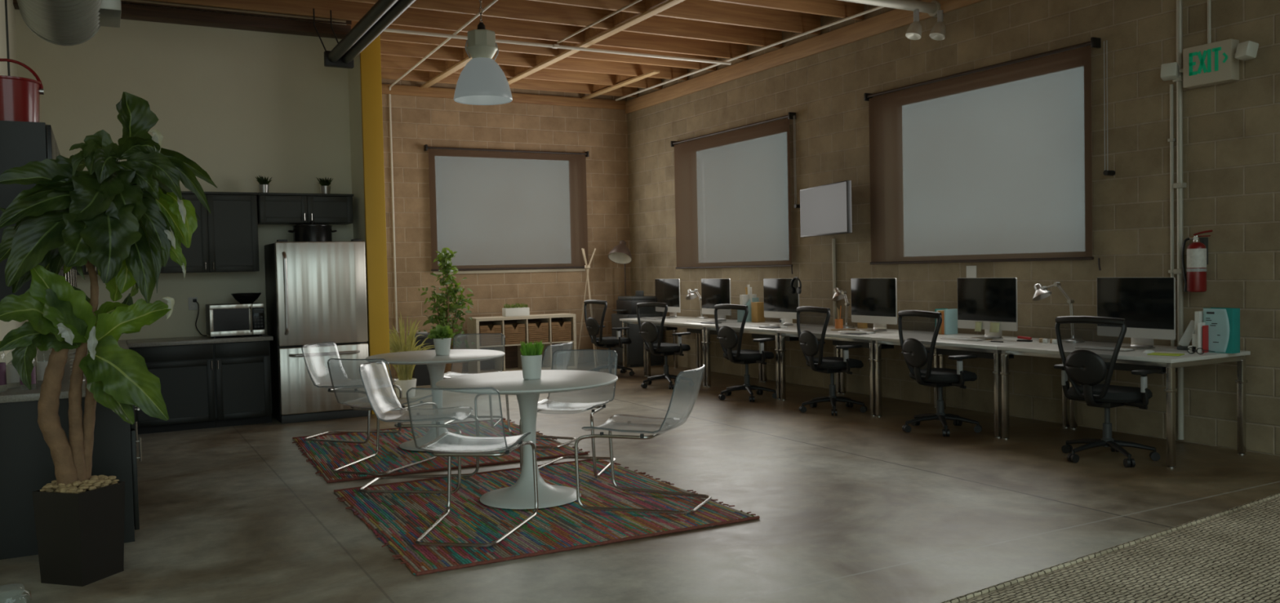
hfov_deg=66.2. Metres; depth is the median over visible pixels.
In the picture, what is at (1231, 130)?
wall
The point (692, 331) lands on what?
cable tray
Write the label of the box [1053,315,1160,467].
office chair
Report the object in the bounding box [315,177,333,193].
potted plant
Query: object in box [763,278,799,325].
desktop computer
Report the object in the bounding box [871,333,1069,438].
desk
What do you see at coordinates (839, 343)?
cable tray
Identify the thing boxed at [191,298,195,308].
socket
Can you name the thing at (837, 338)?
desk
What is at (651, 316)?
office chair
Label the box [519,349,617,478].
dining chair
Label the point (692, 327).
desk
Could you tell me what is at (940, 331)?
book
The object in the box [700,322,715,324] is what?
notebook
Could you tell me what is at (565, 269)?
window
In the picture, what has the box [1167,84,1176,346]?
conduit
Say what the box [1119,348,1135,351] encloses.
keyboard
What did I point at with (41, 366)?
bottle
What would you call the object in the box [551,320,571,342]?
wicker basket
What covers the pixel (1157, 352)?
paper sheet
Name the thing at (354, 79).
wall partition
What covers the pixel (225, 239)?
upper cabinet
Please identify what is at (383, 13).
pipe
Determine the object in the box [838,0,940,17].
ceiling pipe
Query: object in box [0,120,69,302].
upper cabinet
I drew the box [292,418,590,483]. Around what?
rag rug
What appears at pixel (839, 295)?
desk lamp
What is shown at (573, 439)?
dining chair
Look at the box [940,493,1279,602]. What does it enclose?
jute rug
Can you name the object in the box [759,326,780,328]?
notebook
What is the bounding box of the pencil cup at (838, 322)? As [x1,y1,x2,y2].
[835,306,843,328]
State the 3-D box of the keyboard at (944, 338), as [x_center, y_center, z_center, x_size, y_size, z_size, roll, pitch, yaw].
[2.795,0.324,8.500,0.116,0.014,0.420,-2,2,-29]
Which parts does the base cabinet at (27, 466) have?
drawer, door, handle, handle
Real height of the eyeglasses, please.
0.046 m
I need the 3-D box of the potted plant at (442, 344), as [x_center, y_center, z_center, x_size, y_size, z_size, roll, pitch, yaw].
[-1.603,0.309,7.932,0.224,0.246,0.217,-2,2,-29]
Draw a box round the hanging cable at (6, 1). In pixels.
[4,0,10,75]
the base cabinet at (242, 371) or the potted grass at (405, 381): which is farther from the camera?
the potted grass at (405, 381)
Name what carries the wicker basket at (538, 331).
in the cube shelf
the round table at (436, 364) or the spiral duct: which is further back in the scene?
the round table at (436, 364)
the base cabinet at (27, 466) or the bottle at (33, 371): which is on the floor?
the base cabinet at (27, 466)
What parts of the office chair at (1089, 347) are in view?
arm post, star leg, star leg, frame, seat, star leg, star leg, arm post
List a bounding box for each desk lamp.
[685,288,708,319]
[831,287,854,328]
[1032,282,1074,315]
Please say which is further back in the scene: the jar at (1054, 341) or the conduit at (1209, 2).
the jar at (1054, 341)
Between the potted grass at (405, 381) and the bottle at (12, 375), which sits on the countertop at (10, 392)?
the bottle at (12, 375)
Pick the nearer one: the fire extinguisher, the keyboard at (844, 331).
the fire extinguisher
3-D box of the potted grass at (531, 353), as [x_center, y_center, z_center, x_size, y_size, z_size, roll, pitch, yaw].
[-0.661,0.356,6.037,0.151,0.235,0.155,-2,2,-7]
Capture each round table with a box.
[364,349,505,451]
[435,369,617,510]
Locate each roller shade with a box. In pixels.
[423,144,589,271]
[671,111,799,274]
[863,36,1115,271]
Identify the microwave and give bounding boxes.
[205,302,265,338]
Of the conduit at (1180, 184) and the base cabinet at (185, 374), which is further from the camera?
the base cabinet at (185, 374)
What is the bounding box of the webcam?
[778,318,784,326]
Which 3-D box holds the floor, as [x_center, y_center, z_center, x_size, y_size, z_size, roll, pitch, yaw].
[-1.346,1.312,5.678,12.000,0.120,16.200,-2,2,-29]
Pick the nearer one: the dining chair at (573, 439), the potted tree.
the dining chair at (573, 439)
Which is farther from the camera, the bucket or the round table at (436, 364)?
the round table at (436, 364)
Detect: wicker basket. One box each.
[479,324,502,346]
[504,323,525,344]
[528,321,548,343]
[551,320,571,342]
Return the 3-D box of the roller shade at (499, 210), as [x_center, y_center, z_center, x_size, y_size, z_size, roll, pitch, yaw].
[-1.862,-1.337,14.202,2.494,1.748,0.098,-2,2,-29]
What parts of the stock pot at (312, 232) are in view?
lid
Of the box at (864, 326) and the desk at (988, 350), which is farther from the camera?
the box at (864, 326)
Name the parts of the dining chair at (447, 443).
frame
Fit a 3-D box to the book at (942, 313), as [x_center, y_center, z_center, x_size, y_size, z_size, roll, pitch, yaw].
[2.893,0.200,9.206,0.152,0.210,0.030,-2,2,-29]
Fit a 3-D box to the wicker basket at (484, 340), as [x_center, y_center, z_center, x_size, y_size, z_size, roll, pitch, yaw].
[-2.122,0.465,13.614,0.308,0.275,0.349,-2,2,-29]
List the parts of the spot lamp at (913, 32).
stem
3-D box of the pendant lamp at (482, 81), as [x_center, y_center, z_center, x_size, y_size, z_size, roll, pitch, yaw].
[-1.282,-2.279,7.919,0.472,1.305,0.472,-2,2,-29]
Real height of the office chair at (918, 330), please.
1.020 m
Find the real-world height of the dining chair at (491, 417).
0.809 m
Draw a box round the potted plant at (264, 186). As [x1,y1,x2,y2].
[255,175,271,192]
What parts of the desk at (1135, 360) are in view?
leg, leg, leg, leg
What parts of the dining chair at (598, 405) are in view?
frame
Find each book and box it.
[937,310,944,334]
[941,311,944,334]
[944,308,957,334]
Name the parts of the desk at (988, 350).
leg, leg, leg, leg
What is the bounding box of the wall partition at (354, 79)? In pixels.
[347,53,370,396]
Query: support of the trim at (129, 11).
attached to the wall at (242, 105)
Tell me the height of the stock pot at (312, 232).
0.224 m
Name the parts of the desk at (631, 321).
leg, leg, leg, leg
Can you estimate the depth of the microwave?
9.37 m
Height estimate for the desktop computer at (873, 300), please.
0.530 m
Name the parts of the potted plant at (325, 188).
pot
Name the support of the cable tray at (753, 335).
on the desk at (757, 332)
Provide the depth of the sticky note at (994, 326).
8.47 m
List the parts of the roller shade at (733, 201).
rail, pull chain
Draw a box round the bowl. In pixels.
[231,293,261,303]
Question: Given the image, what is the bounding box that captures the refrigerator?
[264,239,369,423]
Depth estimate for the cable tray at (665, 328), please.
13.28 m
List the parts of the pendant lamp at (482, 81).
chain, lamp shade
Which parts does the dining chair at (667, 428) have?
frame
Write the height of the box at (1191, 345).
0.040 m
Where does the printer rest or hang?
on the base cabinet at (634, 350)
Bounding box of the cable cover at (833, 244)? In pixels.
[831,238,836,388]
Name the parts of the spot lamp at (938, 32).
stem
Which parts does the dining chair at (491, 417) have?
frame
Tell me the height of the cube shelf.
0.785 m
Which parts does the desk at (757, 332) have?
leg, leg, leg, leg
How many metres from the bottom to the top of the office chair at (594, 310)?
1.020 m
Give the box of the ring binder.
[1203,307,1239,353]
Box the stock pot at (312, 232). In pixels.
[287,221,337,241]
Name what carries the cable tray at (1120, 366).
on the desk at (1135, 360)
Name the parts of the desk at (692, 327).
leg, leg, leg, leg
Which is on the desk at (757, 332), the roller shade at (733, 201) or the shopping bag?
the shopping bag
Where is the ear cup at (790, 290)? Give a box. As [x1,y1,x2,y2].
[786,286,794,293]
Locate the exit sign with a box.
[1160,38,1258,88]
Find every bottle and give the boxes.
[0,355,6,385]
[5,355,23,386]
[19,366,35,389]
[35,350,52,381]
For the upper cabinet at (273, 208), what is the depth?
9.87 m
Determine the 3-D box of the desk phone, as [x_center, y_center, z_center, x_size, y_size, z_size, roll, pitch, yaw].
[3.986,0.241,7.125,0.144,0.216,0.100,1,3,43]
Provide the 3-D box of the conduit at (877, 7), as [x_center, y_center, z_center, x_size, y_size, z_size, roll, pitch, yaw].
[2.547,-2.950,9.607,0.028,0.030,12.100,-2,2,-29]
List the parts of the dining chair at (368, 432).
frame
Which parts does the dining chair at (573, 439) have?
frame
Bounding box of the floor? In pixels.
[0,361,1279,602]
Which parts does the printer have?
scanner lid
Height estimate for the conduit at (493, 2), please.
3.948 m
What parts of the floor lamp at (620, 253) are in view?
lamp shade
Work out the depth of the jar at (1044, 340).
7.96 m
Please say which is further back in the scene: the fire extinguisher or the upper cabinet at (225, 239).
the upper cabinet at (225, 239)
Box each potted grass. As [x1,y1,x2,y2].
[389,312,434,398]
[520,340,544,379]
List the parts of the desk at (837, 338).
leg, leg, leg, leg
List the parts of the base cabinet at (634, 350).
drawer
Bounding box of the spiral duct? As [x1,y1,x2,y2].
[16,0,121,45]
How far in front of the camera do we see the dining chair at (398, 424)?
6.25 m
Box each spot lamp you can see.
[905,9,921,39]
[928,9,946,40]
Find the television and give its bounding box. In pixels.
[800,180,852,237]
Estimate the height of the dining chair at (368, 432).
0.809 m
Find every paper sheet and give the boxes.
[842,333,868,335]
[980,340,1010,342]
[1156,351,1192,354]
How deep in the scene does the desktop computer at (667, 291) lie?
13.33 m
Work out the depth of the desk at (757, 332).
10.89 m
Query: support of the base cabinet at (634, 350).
on the floor
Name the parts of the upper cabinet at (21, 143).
door, door, handle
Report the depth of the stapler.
8.16 m
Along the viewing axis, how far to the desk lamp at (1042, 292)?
8.24 m
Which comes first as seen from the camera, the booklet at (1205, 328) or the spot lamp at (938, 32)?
the booklet at (1205, 328)
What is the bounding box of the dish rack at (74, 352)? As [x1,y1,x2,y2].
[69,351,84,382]
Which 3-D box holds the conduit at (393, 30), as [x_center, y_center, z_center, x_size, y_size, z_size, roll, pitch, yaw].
[-0.787,-2.863,11.076,4.340,0.038,0.061,-2,2,-29]
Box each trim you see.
[13,0,351,39]
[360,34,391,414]
[381,84,625,110]
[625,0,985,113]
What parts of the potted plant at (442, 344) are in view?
pot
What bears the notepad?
on the desk at (1135, 360)
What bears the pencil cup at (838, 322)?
on the desk at (837, 338)
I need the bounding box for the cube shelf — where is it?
[466,313,577,374]
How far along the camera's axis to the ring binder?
6.82 m
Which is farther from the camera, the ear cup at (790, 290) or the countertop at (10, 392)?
the ear cup at (790, 290)
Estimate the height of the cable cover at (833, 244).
1.680 m
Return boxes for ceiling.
[150,0,864,99]
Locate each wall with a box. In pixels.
[0,0,27,364]
[14,2,353,342]
[381,78,631,377]
[626,0,1279,456]
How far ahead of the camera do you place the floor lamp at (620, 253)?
14.64 m
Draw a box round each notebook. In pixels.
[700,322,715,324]
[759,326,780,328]
[831,328,855,330]
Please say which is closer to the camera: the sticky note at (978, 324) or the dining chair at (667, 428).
the dining chair at (667, 428)
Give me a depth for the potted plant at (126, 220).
4.60 m
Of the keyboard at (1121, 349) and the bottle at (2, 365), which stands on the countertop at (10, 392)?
the bottle at (2, 365)
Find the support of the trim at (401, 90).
attached to the wall at (417, 122)
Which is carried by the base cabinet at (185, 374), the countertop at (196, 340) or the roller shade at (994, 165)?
the countertop at (196, 340)
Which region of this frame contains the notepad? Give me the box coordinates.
[1146,352,1184,355]
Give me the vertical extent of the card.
0.200 m
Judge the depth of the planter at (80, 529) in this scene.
4.57 m
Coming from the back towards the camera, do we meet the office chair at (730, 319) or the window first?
the window
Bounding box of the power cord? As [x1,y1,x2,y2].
[192,298,207,336]
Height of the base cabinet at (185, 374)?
0.800 m
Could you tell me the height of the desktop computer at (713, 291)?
0.530 m
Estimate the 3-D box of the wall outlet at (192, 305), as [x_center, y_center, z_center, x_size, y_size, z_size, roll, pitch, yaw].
[-4.401,0.021,9.669,0.084,0.124,0.013,-2,2,-29]
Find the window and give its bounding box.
[432,268,585,274]
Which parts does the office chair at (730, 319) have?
frame, star leg, star leg, seat, star leg, arm post, star leg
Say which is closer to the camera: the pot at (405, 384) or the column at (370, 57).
the column at (370, 57)
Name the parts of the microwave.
door, handle, control panel, panel trim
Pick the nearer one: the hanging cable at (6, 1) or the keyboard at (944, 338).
the hanging cable at (6, 1)
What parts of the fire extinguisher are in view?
handle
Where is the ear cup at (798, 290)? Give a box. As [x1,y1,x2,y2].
[796,286,801,293]
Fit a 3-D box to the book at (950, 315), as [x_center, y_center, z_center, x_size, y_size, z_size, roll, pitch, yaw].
[2.907,0.188,9.180,0.152,0.235,0.020,-2,2,-29]
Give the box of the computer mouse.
[1142,350,1154,353]
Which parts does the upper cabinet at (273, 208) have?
door, cornice, door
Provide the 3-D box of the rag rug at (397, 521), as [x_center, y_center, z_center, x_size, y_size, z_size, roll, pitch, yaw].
[-0.663,1.218,5.931,1.988,0.020,2.054,-2,2,-28]
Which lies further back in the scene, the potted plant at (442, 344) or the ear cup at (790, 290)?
the ear cup at (790, 290)
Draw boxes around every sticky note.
[974,321,982,331]
[989,322,999,333]
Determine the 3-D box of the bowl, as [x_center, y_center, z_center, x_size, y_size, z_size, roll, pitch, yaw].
[-3.838,-0.031,9.575,0.274,0.100,0.274,-2,2,-29]
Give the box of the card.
[966,266,976,277]
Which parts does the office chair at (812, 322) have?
frame, star leg, star leg, star leg, seat, arm post, star leg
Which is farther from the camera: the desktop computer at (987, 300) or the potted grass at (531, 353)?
the desktop computer at (987, 300)
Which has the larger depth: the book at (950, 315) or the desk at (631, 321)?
the desk at (631, 321)
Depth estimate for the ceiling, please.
11.00 m
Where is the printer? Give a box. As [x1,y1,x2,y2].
[612,290,655,314]
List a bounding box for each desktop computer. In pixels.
[654,279,680,318]
[701,278,730,321]
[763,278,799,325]
[850,278,897,332]
[957,277,1017,339]
[1097,277,1175,349]
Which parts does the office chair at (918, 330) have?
frame, star leg, star leg, star leg, seat, arm post, star leg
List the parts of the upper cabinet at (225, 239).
door, cornice, door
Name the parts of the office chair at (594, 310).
frame, star leg, star leg, seat, arm post, star leg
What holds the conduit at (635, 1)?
attached to the ceiling
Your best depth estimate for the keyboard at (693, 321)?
12.11 m
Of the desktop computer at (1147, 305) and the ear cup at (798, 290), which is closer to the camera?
the desktop computer at (1147, 305)
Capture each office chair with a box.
[583,299,634,376]
[636,302,693,389]
[714,304,776,401]
[796,306,867,415]
[897,310,982,436]
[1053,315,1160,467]
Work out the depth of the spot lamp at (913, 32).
9.33 m
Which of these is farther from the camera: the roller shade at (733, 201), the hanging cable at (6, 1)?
the roller shade at (733, 201)
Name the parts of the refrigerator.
handle, door, freezer drawer, handle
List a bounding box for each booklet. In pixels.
[1197,322,1205,352]
[1202,325,1208,352]
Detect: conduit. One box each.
[121,0,346,22]
[382,27,731,65]
[388,0,497,372]
[556,0,641,44]
[615,6,884,101]
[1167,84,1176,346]
[1173,0,1186,439]
[1207,0,1211,43]
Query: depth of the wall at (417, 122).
14.19 m
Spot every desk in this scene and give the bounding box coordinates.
[619,315,698,376]
[646,318,762,386]
[702,321,840,399]
[776,326,939,416]
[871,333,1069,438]
[997,342,1250,468]
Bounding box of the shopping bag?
[751,302,764,322]
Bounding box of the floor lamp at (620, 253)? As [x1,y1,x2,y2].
[608,240,631,296]
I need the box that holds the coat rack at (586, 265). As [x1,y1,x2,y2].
[577,248,598,368]
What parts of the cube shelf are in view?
panel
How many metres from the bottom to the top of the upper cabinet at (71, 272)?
0.955 m
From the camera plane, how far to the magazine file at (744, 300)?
11.97 m
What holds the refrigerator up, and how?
on the floor
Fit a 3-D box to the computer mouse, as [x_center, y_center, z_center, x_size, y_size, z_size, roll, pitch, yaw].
[3.606,0.353,6.960,0.100,0.021,0.056,-2,2,-29]
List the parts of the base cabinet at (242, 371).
drawer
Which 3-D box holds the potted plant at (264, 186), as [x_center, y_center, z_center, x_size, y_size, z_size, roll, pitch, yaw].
[-3.745,-1.165,9.780,0.163,0.178,0.174,-2,2,-29]
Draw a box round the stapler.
[1016,336,1032,342]
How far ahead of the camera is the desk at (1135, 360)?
6.94 m
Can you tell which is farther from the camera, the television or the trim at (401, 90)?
the trim at (401, 90)
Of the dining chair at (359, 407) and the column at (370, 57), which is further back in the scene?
the column at (370, 57)
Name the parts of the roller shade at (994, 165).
rail, pull cord, pull chain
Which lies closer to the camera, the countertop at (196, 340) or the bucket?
the bucket
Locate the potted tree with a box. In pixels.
[418,247,475,378]
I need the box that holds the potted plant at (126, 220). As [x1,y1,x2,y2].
[0,91,217,586]
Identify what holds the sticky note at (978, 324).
attached to the desktop computer at (987, 300)
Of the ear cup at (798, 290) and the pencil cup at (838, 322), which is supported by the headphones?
the ear cup at (798, 290)
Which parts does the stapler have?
arm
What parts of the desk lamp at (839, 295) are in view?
lamp shade, arm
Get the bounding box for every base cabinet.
[0,397,142,559]
[128,343,216,434]
[213,340,271,427]
[611,313,663,367]
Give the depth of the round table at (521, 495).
5.95 m
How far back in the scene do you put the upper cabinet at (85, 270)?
8.95 m
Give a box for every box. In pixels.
[502,302,529,316]
[857,322,867,328]
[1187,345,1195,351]
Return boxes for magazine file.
[739,284,759,322]
[1191,311,1203,351]
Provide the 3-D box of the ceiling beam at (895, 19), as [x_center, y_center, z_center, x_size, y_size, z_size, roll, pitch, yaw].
[2.772,-2.867,9.675,0.044,0.185,12.400,-2,2,-29]
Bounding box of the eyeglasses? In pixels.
[1186,347,1215,354]
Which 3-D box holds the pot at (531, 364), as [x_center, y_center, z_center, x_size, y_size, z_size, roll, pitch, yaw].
[-0.665,0.401,6.032,0.132,0.147,0.132,-2,2,-29]
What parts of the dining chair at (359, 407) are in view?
frame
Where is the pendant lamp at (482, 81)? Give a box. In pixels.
[453,0,512,105]
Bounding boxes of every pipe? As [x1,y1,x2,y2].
[312,0,416,68]
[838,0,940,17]
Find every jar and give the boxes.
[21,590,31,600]
[1042,338,1048,343]
[1052,339,1057,343]
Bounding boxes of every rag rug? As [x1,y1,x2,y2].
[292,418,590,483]
[333,459,759,576]
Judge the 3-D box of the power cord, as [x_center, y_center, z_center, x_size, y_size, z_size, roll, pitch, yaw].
[-4.327,0.158,9.638,0.142,0.367,0.047,-1,2,21]
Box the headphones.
[786,277,801,293]
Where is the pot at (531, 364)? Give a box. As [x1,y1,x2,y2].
[520,354,542,379]
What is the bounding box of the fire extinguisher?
[1181,230,1212,292]
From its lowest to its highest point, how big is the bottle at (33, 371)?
0.240 m
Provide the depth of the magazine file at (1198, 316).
6.95 m
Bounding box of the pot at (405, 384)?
[394,377,416,398]
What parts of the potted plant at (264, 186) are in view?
pot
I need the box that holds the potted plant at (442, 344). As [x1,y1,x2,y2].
[427,324,453,355]
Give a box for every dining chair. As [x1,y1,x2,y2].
[301,342,402,444]
[327,358,439,475]
[359,360,479,494]
[406,386,538,547]
[443,333,505,428]
[474,342,576,448]
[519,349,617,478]
[574,364,711,515]
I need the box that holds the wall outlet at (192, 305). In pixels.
[187,297,197,310]
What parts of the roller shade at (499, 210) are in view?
rail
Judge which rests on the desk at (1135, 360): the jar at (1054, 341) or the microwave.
the jar at (1054, 341)
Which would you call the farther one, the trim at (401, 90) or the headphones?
the trim at (401, 90)
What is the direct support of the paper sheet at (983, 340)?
on the desk at (988, 350)
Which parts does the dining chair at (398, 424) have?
frame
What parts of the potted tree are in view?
basket pot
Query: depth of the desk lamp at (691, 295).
13.19 m
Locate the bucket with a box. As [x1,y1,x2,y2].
[0,58,44,122]
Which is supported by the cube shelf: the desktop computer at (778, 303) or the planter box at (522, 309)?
the planter box at (522, 309)
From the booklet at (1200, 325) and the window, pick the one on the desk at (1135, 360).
the booklet at (1200, 325)
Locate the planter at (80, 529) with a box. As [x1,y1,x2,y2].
[31,481,124,586]
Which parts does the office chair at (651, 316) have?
frame, star leg, seat, star leg, arm post, star leg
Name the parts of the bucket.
handle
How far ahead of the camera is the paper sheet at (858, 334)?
9.43 m
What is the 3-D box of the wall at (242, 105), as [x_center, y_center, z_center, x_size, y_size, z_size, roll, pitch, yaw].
[-4.445,-0.965,9.719,3.110,4.300,0.150,-2,2,-29]
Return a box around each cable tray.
[662,326,677,330]
[686,328,716,334]
[751,333,799,341]
[832,340,893,349]
[936,348,1013,359]
[1114,363,1176,373]
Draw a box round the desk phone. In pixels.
[1177,320,1195,350]
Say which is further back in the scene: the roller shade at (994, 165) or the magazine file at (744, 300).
the magazine file at (744, 300)
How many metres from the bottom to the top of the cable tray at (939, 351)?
0.090 m
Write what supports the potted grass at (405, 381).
on the floor
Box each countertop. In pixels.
[0,340,128,403]
[126,333,273,347]
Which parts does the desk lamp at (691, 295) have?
lamp shade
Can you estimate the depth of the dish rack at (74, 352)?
5.57 m
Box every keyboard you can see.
[686,320,711,322]
[748,324,777,326]
[838,330,875,333]
[940,337,986,341]
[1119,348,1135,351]
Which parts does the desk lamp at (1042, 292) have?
lamp shade, arm, arm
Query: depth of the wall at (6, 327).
7.76 m
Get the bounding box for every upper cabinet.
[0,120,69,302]
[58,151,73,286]
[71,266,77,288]
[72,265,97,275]
[160,191,259,273]
[257,192,353,224]
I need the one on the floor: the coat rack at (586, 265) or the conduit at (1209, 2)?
the coat rack at (586, 265)
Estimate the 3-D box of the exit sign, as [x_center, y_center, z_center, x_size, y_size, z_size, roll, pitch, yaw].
[4.136,-1.730,7.150,0.160,0.290,0.699,-2,2,-29]
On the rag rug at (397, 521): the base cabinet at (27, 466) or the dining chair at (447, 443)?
the dining chair at (447, 443)
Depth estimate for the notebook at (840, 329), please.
9.98 m

